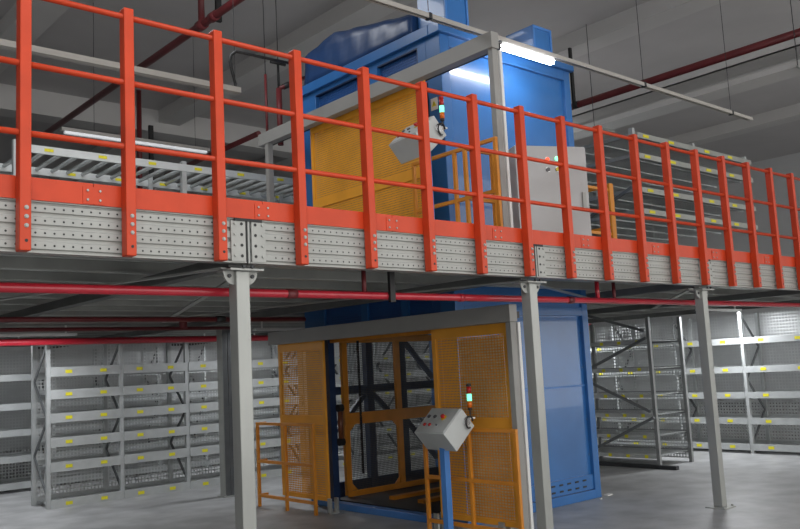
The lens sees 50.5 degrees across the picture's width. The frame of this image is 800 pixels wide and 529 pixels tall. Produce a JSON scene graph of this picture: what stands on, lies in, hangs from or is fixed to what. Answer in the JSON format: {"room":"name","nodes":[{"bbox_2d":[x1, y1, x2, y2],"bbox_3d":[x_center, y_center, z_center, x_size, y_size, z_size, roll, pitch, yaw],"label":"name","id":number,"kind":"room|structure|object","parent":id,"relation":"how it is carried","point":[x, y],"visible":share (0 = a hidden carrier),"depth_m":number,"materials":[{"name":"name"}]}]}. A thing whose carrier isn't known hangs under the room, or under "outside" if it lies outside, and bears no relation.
{"room":"warehouse","nodes":[
{"label":"warehouse","id":0,"kind":"room"},
{"bbox_2d":[164,131,260,174],"bbox_3d":[-3.837,-2.171,16.981,0.100,0.100,3.800,3,-9,-41],"label":"ceiling pipe","id":1,"kind":"object","parent":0,"point":[255,134],"visible":0.56,"depth_m":16.13,"materials":[{"name":"metal"}]},
{"bbox_2d":[0,171,430,449],"bbox_3d":[-9.108,1.239,24.123,34.000,7.500,0.200,3,-9,-41],"label":"wall","id":2,"kind":"structure","parent":0,"point":[4,349],"depth_m":23.75,"materials":[{"name":"paint"}]},
{"bbox_2d":[0,0,76,73],"bbox_3d":[-3.020,-4.417,10.158,0.500,0.280,30.000,3,-9,-41],"label":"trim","id":3,"kind":"structure","parent":2,"relation":"attached to","point":[44,14],"depth_m":13.26,"materials":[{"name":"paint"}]},
{"bbox_2d":[0,11,288,94],"bbox_3d":[-3.011,-3.208,8.623,4.500,2.490,0.080,3,-9,-41],"label":"track","id":4,"kind":"object","parent":3,"relation":"hanging from","point":[5,44],"visible":0.94,"depth_m":8.70,"materials":[{"name":"grey metal"}]},
{"bbox_2d":[49,0,414,181],"bbox_3d":[0.109,-4.245,12.879,0.500,0.280,30.000,3,-9,-41],"label":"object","id":5,"kind":"structure","parent":2,"relation":"attached to","point":[349,14],"depth_m":15.50,"materials":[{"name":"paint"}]},
{"bbox_2d":[187,0,726,195],"bbox_3d":[3.275,-4.072,15.633,0.500,0.280,30.000,3,-9,-41],"label":"trim","id":6,"kind":"structure","parent":2,"relation":"attached to","point":[652,14],"depth_m":14.82,"materials":[{"name":"paint"}]},
{"bbox_2d":[568,28,799,109],"bbox_3d":[3.834,-3.499,14.686,0.212,1.140,12.000,3,-9,-41],"label":"ceiling pipe","id":7,"kind":"object","parent":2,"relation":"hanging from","point":[789,35],"visible":0.65,"depth_m":13.70,"materials":[{"name":"red metal"}]},
{"bbox_2d":[573,57,799,127],"bbox_3d":[6.442,-3.898,18.386,0.500,0.280,30.000,3,-9,-41],"label":"trim","id":8,"kind":"structure","parent":2,"relation":"attached to","point":[798,58],"depth_m":18.20,"materials":[{"name":"paint"}]},
{"bbox_2d":[587,103,799,163],"bbox_3d":[9.609,-3.724,21.140,0.500,0.280,30.000,3,-9,-41],"label":"trim","id":9,"kind":"structure","parent":2,"relation":"attached to","point":[791,113],"depth_m":21.87,"materials":[{"name":"paint"}]},
{"bbox_2d":[0,83,617,204],"bbox_3d":[-4.799,-3.083,19.441,34.000,0.500,0.500,3,-9,-41],"label":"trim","id":10,"kind":"structure","parent":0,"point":[47,107],"depth_m":18.07,"materials":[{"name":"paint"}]},
{"bbox_2d":[0,0,799,195],"bbox_3d":[0.588,-4.431,13.331,34.000,0.150,30.000,3,-9,-41],"label":"ceiling","id":11,"kind":"structure","parent":0,"point":[698,36],"depth_m":15.97,"materials":[{"name":"paint"}]},
{"bbox_2d":[60,127,120,141],"bbox_3d":[-4.730,-1.977,12.944,0.921,0.110,0.080,3,-9,-41],"label":"lamp","id":12,"kind":"object","parent":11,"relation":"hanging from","point":[117,138],"depth_m":12.92,"materials":[{"name":"white plastic"}]},
{"bbox_2d":[93,13,93,56],"bbox_3d":[-4.775,-3.552,13.167,0.005,0.696,0.080,3,-9,-41],"label":"lamp","id":13,"kind":"object","parent":11,"relation":"hanging from","point":[93,13],"depth_m":13.18,"materials":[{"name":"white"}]},
{"bbox_2d":[44,0,244,132],"bbox_3d":[-2.231,-3.917,11.305,0.185,1.075,14.800,3,-9,-41],"label":"ceiling pipe","id":14,"kind":"object","parent":11,"relation":"hanging from","point":[203,22],"visible":0.86,"depth_m":12.46,"materials":[{"name":"red metal"}]},
{"bbox_2d":[136,90,153,189],"bbox_3d":[-5.197,-2.366,17.295,0.345,2.400,0.100,3,-9,-41],"label":"pipe","id":15,"kind":"object","parent":11,"relation":"hanging from","point":[138,92],"visible":0.34,"depth_m":17.28,"materials":[{"name":"black metal"}]},
{"bbox_2d":[135,137,209,153],"bbox_3d":[-3.712,-1.943,13.833,1.297,0.154,0.080,3,-9,-41],"label":"lamp","id":16,"kind":"object","parent":11,"relation":"hanging from","point":[140,141],"depth_m":13.79,"materials":[{"name":"white plastic"}]},
{"bbox_2d":[263,4,267,130],"bbox_3d":[-1.859,-3.027,11.618,0.036,2.800,0.036,3,-9,-41],"label":"pipe","id":17,"kind":"object","parent":11,"relation":"hanging from","point":[265,74],"visible":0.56,"depth_m":11.53,"materials":[{"name":"metal"}]},
{"bbox_2d":[270,0,304,145],"bbox_3d":[-1.571,-3.012,11.868,0.584,2.800,0.080,3,-9,-41],"label":"pipe","id":18,"kind":"object","parent":11,"relation":"hanging from","point":[284,86],"visible":0.82,"depth_m":11.66,"materials":[{"name":"metal"}]},
{"bbox_2d":[365,0,752,120],"bbox_3d":[2.113,-3.408,10.140,8.200,2.205,0.070,3,-9,-41],"label":"track","id":19,"kind":"object","parent":11,"relation":"hanging from","point":[428,16],"visible":1,"depth_m":9.83,"materials":[{"name":"metal"}]},
{"bbox_2d":[499,41,554,64],"bbox_3d":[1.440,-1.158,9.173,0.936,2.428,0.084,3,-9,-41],"label":"lamp","id":20,"kind":"object","parent":19,"relation":"hanging from","point":[505,46],"visible":0.56,"depth_m":9.29,"materials":[{"name":"white plastic"}]},
{"bbox_2d":[572,0,799,140],"bbox_3d":[3.934,-3.395,14.756,0.600,1.900,12.000,3,-9,-41],"label":"cable tray","id":21,"kind":"object","parent":11,"relation":"hanging from","point":[790,49],"visible":0.48,"depth_m":13.60,"materials":[{"name":"paint"}]},
{"bbox_2d":[572,37,799,123],"bbox_3d":[3.962,-2.840,14.689,0.500,0.120,12.000,3,-9,-41],"label":"tray","id":22,"kind":"object","parent":21,"relation":"on","point":[784,51],"depth_m":13.61,"materials":[{"name":"paint"}]},
{"bbox_2d":[573,60,799,140],"bbox_3d":[3.959,-2.529,14.634,0.450,0.090,12.000,3,-9,-41],"label":"tray","id":23,"kind":"object","parent":21,"relation":"on","point":[788,70],"depth_m":13.53,"materials":[{"name":"paint"}]},
{"bbox_2d":[0,402,799,528],"bbox_3d":[0.976,3.152,12.406,34.000,0.150,30.000,3,-9,-41],"label":"floor","id":24,"kind":"structure","parent":0,"point":[763,487],"depth_m":10.03,"materials":[{"name":"concrete"}]},
{"bbox_2d":[31,341,303,509],"bbox_3d":[-3.336,2.235,12.740,4.050,2.212,0.649,3,-9,-41],"label":"storage rack","id":25,"kind":"object","parent":24,"relation":"on","point":[104,493],"visible":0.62,"depth_m":12.27,"materials":[{"name":"metal"}]},
{"bbox_2d":[36,467,281,502],"bbox_3d":[-3.274,3.262,12.604,3.950,0.012,0.530,3,-9,-41],"label":"wire shelf","id":26,"kind":"object","parent":25,"relation":"attached to","point":[266,472],"depth_m":12.16,"materials":[{"name":"grey metal"}]},
{"bbox_2d":[0,343,396,490],"bbox_3d":[-3.686,2.585,15.516,9.050,2.200,0.625,3,-9,-41],"label":"storage rack","id":27,"kind":"object","parent":24,"relation":"on","point":[12,432],"visible":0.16,"depth_m":13.92,"materials":[{"name":"metal"}]},
{"bbox_2d":[0,440,358,483],"bbox_3d":[-3.626,3.568,15.384,8.950,0.012,0.510,3,-9,-41],"label":"wire shelf","id":28,"kind":"object","parent":27,"relation":"attached to","point":[27,480],"depth_m":14.25,"materials":[{"name":"grey metal"}]},
{"bbox_2d":[216,330,234,497],"bbox_3d":[-2.365,2.007,11.607,0.240,2.267,0.220,3,-9,-41],"label":"steel column","id":29,"kind":"structure","parent":24,"relation":"on","point":[223,336],"depth_m":11.54,"materials":[{"name":"grey metal"}]},
{"bbox_2d":[216,264,263,528],"bbox_3d":[-0.962,1.148,5.242,0.252,2.289,0.220,3,-9,-41],"label":"steel column","id":30,"kind":"structure","parent":24,"relation":"on","point":[239,280],"depth_m":5.25,"materials":[{"name":"grey metal"}]},
{"bbox_2d":[256,421,317,515],"bbox_3d":[-1.320,2.396,10.079,0.137,1.020,1.224,3,-9,-41],"label":"frame","id":31,"kind":"object","parent":24,"relation":"on","point":[285,462],"visible":1,"depth_m":10.01,"materials":[{"name":"orange paint"}]},
{"bbox_2d":[283,342,431,469],"bbox_3d":[-0.229,2.405,15.441,4.050,2.212,0.649,3,-9,-41],"label":"storage rack","id":32,"kind":"object","parent":24,"relation":"on","point":[337,358],"visible":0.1,"depth_m":15.18,"materials":[{"name":"metal"}]},
{"bbox_2d":[268,304,533,528],"bbox_3d":[-0.200,1.653,8.987,0.220,2.115,3.990,3,-9,-41],"label":"gate","id":33,"kind":"object","parent":24,"relation":"on","point":[482,365],"visible":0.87,"depth_m":8.11,"materials":[{"name":"metal"}]},
{"bbox_2d":[414,383,474,528],"bbox_3d":[0.428,1.800,7.616,0.435,1.428,0.480,3,-9,-41],"label":"control console","id":34,"kind":"object","parent":24,"relation":"on","point":[444,430],"visible":1,"depth_m":7.54,"materials":[{"name":"silver metal"}]},
{"bbox_2d":[302,0,601,524],"bbox_3d":[0.479,-0.073,10.435,2.300,5.819,2.770,3,-9,-41],"label":"lift","id":35,"kind":"object","parent":24,"relation":"on","point":[389,47],"visible":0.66,"depth_m":9.89,"materials":[{"name":"blue paint"}]},
{"bbox_2d":[423,428,523,528],"bbox_3d":[0.645,2.013,7.764,0.034,1.020,1.204,3,-9,-41],"label":"frame","id":36,"kind":"object","parent":24,"relation":"on","point":[471,479],"visible":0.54,"depth_m":7.71,"materials":[{"name":"orange paint"}]},
{"bbox_2d":[512,278,553,528],"bbox_3d":[1.153,1.264,7.081,0.252,2.289,0.220,3,-9,-41],"label":"steel column","id":37,"kind":"structure","parent":24,"relation":"on","point":[529,289],"depth_m":7.06,"materials":[{"name":"grey metal"}]},
{"bbox_2d":[0,198,799,348],"bbox_3d":[-2.516,0.773,12.149,17.800,0.313,12.402,3,-9,-41],"label":"platform","id":38,"kind":"object","parent":37,"relation":"on","point":[71,243],"visible":0.73,"depth_m":6.95,"materials":[{"name":"metal"}]},
{"bbox_2d":[0,325,76,336],"bbox_3d":[-4.610,0.819,10.436,1.240,0.132,0.090,3,-9,-41],"label":"ceiling lamp","id":39,"kind":"object","parent":38,"relation":"attached to","point":[65,333],"visible":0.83,"depth_m":10.50,"materials":[{"name":"grey metal"}]},
{"bbox_2d":[0,322,229,331],"bbox_3d":[-4.738,0.620,8.613,7.200,0.147,0.100,3,-9,-41],"label":"pipe","id":40,"kind":"object","parent":38,"relation":"attached to","point":[182,325],"visible":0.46,"depth_m":9.83,"materials":[{"name":"metal"}]},
{"bbox_2d":[0,335,267,345],"bbox_3d":[-5.258,0.973,10.485,8.900,0.090,0.090,3,-9,-41],"label":"pipe","id":41,"kind":"object","parent":38,"relation":"attached to","point":[172,339],"visible":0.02,"depth_m":11.59,"materials":[{"name":"metal"}]},
{"bbox_2d":[0,139,293,213],"bbox_3d":[-2.632,-0.349,11.339,5.130,1.760,1.043,3,-9,-41],"label":"conveyor","id":42,"kind":"object","parent":38,"relation":"on","point":[185,170],"visible":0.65,"depth_m":10.84,"materials":[{"name":"metal"}]},
{"bbox_2d":[0,316,305,322],"bbox_3d":[-3.744,0.479,7.364,7.050,0.068,0.068,3,-9,-41],"label":"pipe","id":43,"kind":"object","parent":38,"relation":"attached to","point":[218,319],"visible":1,"depth_m":8.37,"materials":[{"name":"metal"}]},
{"bbox_2d":[252,322,303,330],"bbox_3d":[-1.578,0.889,12.284,1.240,0.132,0.090,3,-9,-41],"label":"ceiling lamp","id":44,"kind":"object","parent":38,"relation":"attached to","point":[261,328],"visible":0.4,"depth_m":12.02,"materials":[{"name":"grey metal"}]},
{"bbox_2d":[258,31,514,242],"bbox_3d":[-0.363,-0.877,9.319,0.200,2.090,4.070,3,-9,-41],"label":"gate","id":45,"kind":"object","parent":38,"relation":"on","point":[345,108],"visible":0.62,"depth_m":9.16,"materials":[{"name":"metal"}]},
{"bbox_2d":[0,270,799,306],"bbox_3d":[0.409,0.201,6.991,15.000,0.240,0.101,3,-9,-41],"label":"pipe","id":46,"kind":"object","parent":38,"relation":"hanging from","point":[391,295],"visible":0.96,"depth_m":6.26,"materials":[{"name":"red metal"}]},
{"bbox_2d":[0,0,799,289],"bbox_3d":[1.035,-0.623,7.168,11.112,1.460,0.125,3,-9,-41],"label":"guard railing","id":47,"kind":"object","parent":38,"relation":"attached to","point":[22,187],"visible":1,"depth_m":6.02,"materials":[{"name":"red metal"}]},
{"bbox_2d":[389,96,447,218],"bbox_3d":[0.193,-0.800,7.844,0.435,1.523,0.480,3,-9,-41],"label":"control console","id":48,"kind":"object","parent":38,"relation":"on","point":[405,150],"visible":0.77,"depth_m":7.82,"materials":[{"name":"silver metal"}]},
{"bbox_2d":[411,136,502,241],"bbox_3d":[0.667,-0.554,8.185,0.407,1.070,1.144,3,-9,-41],"label":"railing","id":49,"kind":"object","parent":38,"relation":"on","point":[493,159],"visible":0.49,"depth_m":8.04,"materials":[{"name":"metal"}]},
{"bbox_2d":[508,145,591,248],"bbox_3d":[1.450,-0.593,8.275,0.740,1.090,0.320,-1,-7,-15],"label":"electrical cabinet","id":50,"kind":"object","parent":38,"relation":"on","point":[544,184],"visible":0.6,"depth_m":8.16,"materials":[{"name":"metal"}]},
{"bbox_2d":[588,183,616,251],"bbox_3d":[2.220,-0.398,10.450,0.617,1.150,0.662,3,-9,-41],"label":"frame","id":51,"kind":"object","parent":38,"relation":"on","point":[613,228],"visible":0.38,"depth_m":10.39,"materials":[{"name":"orange paint"}]},
{"bbox_2d":[582,128,760,260],"bbox_3d":[3.344,-0.534,13.938,3.325,2.150,3.595,3,-9,-41],"label":"storage rack","id":52,"kind":"object","parent":38,"relation":"on","point":[622,192],"visible":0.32,"depth_m":12.88,"materials":[{"name":"metal"}]},
{"bbox_2d":[585,139,736,196],"bbox_3d":[3.265,-1.514,14.056,3.170,0.010,3.500,3,-9,-41],"label":"wire shelf","id":53,"kind":"object","parent":52,"relation":"attached to","point":[607,146],"depth_m":12.86,"materials":[{"name":"grey metal"}]},
{"bbox_2d":[587,159,739,208],"bbox_3d":[3.280,-1.227,14.021,3.170,0.010,3.500,3,-9,-41],"label":"wire shelf","id":54,"kind":"object","parent":52,"relation":"attached to","point":[729,180],"depth_m":13.20,"materials":[{"name":"grey metal"}]},
{"bbox_2d":[591,217,736,242],"bbox_3d":[3.320,-0.454,13.927,3.170,0.010,3.500,3,-9,-41],"label":"wire shelf","id":55,"kind":"object","parent":52,"relation":"attached to","point":[660,232],"depth_m":13.42,"materials":[{"name":"grey metal"}]},
{"bbox_2d":[589,193,739,234],"bbox_3d":[3.304,-0.751,13.963,3.170,0.010,3.500,3,-9,-41],"label":"wire shelf","id":56,"kind":"object","parent":52,"relation":"attached to","point":[705,205],"depth_m":12.98,"materials":[{"name":"grey metal"}]},
{"bbox_2d":[695,306,741,311],"bbox_3d":[4.916,0.652,13.066,1.240,0.132,0.090,3,-9,-41],"label":"ceiling lamp","id":57,"kind":"object","parent":38,"relation":"hanging from","point":[734,309],"visible":0.45,"depth_m":13.12,"materials":[{"name":"grey metal"}]},
{"bbox_2d":[588,314,693,469],"bbox_3d":[2.971,1.960,13.503,0.978,2.278,3.525,3,-9,-41],"label":"storage rack","id":58,"kind":"object","parent":24,"relation":"on","point":[657,452],"visible":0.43,"depth_m":12.91,"materials":[{"name":"metal"}]},
{"bbox_2d":[594,392,682,394],"bbox_3d":[2.895,2.089,13.599,0.810,0.012,3.150,3,-9,-41],"label":"wire shelf","id":59,"kind":"object","parent":58,"relation":"attached to","point":[595,393],"depth_m":12.81,"materials":[{"name":"grey metal"}]},
{"bbox_2d":[595,410,683,414],"bbox_3d":[2.909,2.367,13.565,0.810,0.012,3.150,3,-9,-41],"label":"wire shelf","id":60,"kind":"object","parent":58,"relation":"attached to","point":[597,412],"depth_m":12.78,"materials":[{"name":"grey metal"}]},
{"bbox_2d":[596,429,685,435],"bbox_3d":[2.924,2.664,13.529,0.810,0.012,3.150,3,-9,-41],"label":"wire shelf","id":61,"kind":"object","parent":58,"relation":"attached to","point":[600,432],"depth_m":12.80,"materials":[{"name":"grey metal"}]},
{"bbox_2d":[598,447,687,455],"bbox_3d":[2.939,2.942,13.495,0.810,0.012,3.150,3,-9,-41],"label":"wire shelf","id":62,"kind":"object","parent":58,"relation":"attached to","point":[621,451],"depth_m":12.75,"materials":[{"name":"grey metal"}]},
{"bbox_2d":[589,309,799,453],"bbox_3d":[4.082,2.161,15.301,0.629,2.200,7.250,3,-9,-41],"label":"storage rack","id":63,"kind":"object","parent":24,"relation":"on","point":[766,419],"visible":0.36,"depth_m":13.75,"materials":[{"name":"metal"}]},
{"bbox_2d":[604,438,798,444],"bbox_3d":[4.122,3.146,15.172,0.510,0.012,7.150,3,-9,-41],"label":"wire shelf","id":64,"kind":"object","parent":63,"relation":"attached to","point":[696,441],"depth_m":13.89,"materials":[{"name":"grey metal"}]},
{"bbox_2d":[687,286,735,509],"bbox_3d":[3.264,1.380,8.917,0.252,2.289,0.220,3,-9,-41],"label":"steel column","id":65,"kind":"structure","parent":24,"relation":"on","point":[700,295],"depth_m":8.87,"materials":[{"name":"grey metal"}]},
{"bbox_2d":[588,152,799,401],"bbox_3d":[13.609,0.080,24.154,0.200,7.500,30.200,3,-9,-41],"label":"wall","id":66,"kind":"structure","parent":0,"point":[786,164],"depth_m":26.80,"materials":[{"name":"paint"}]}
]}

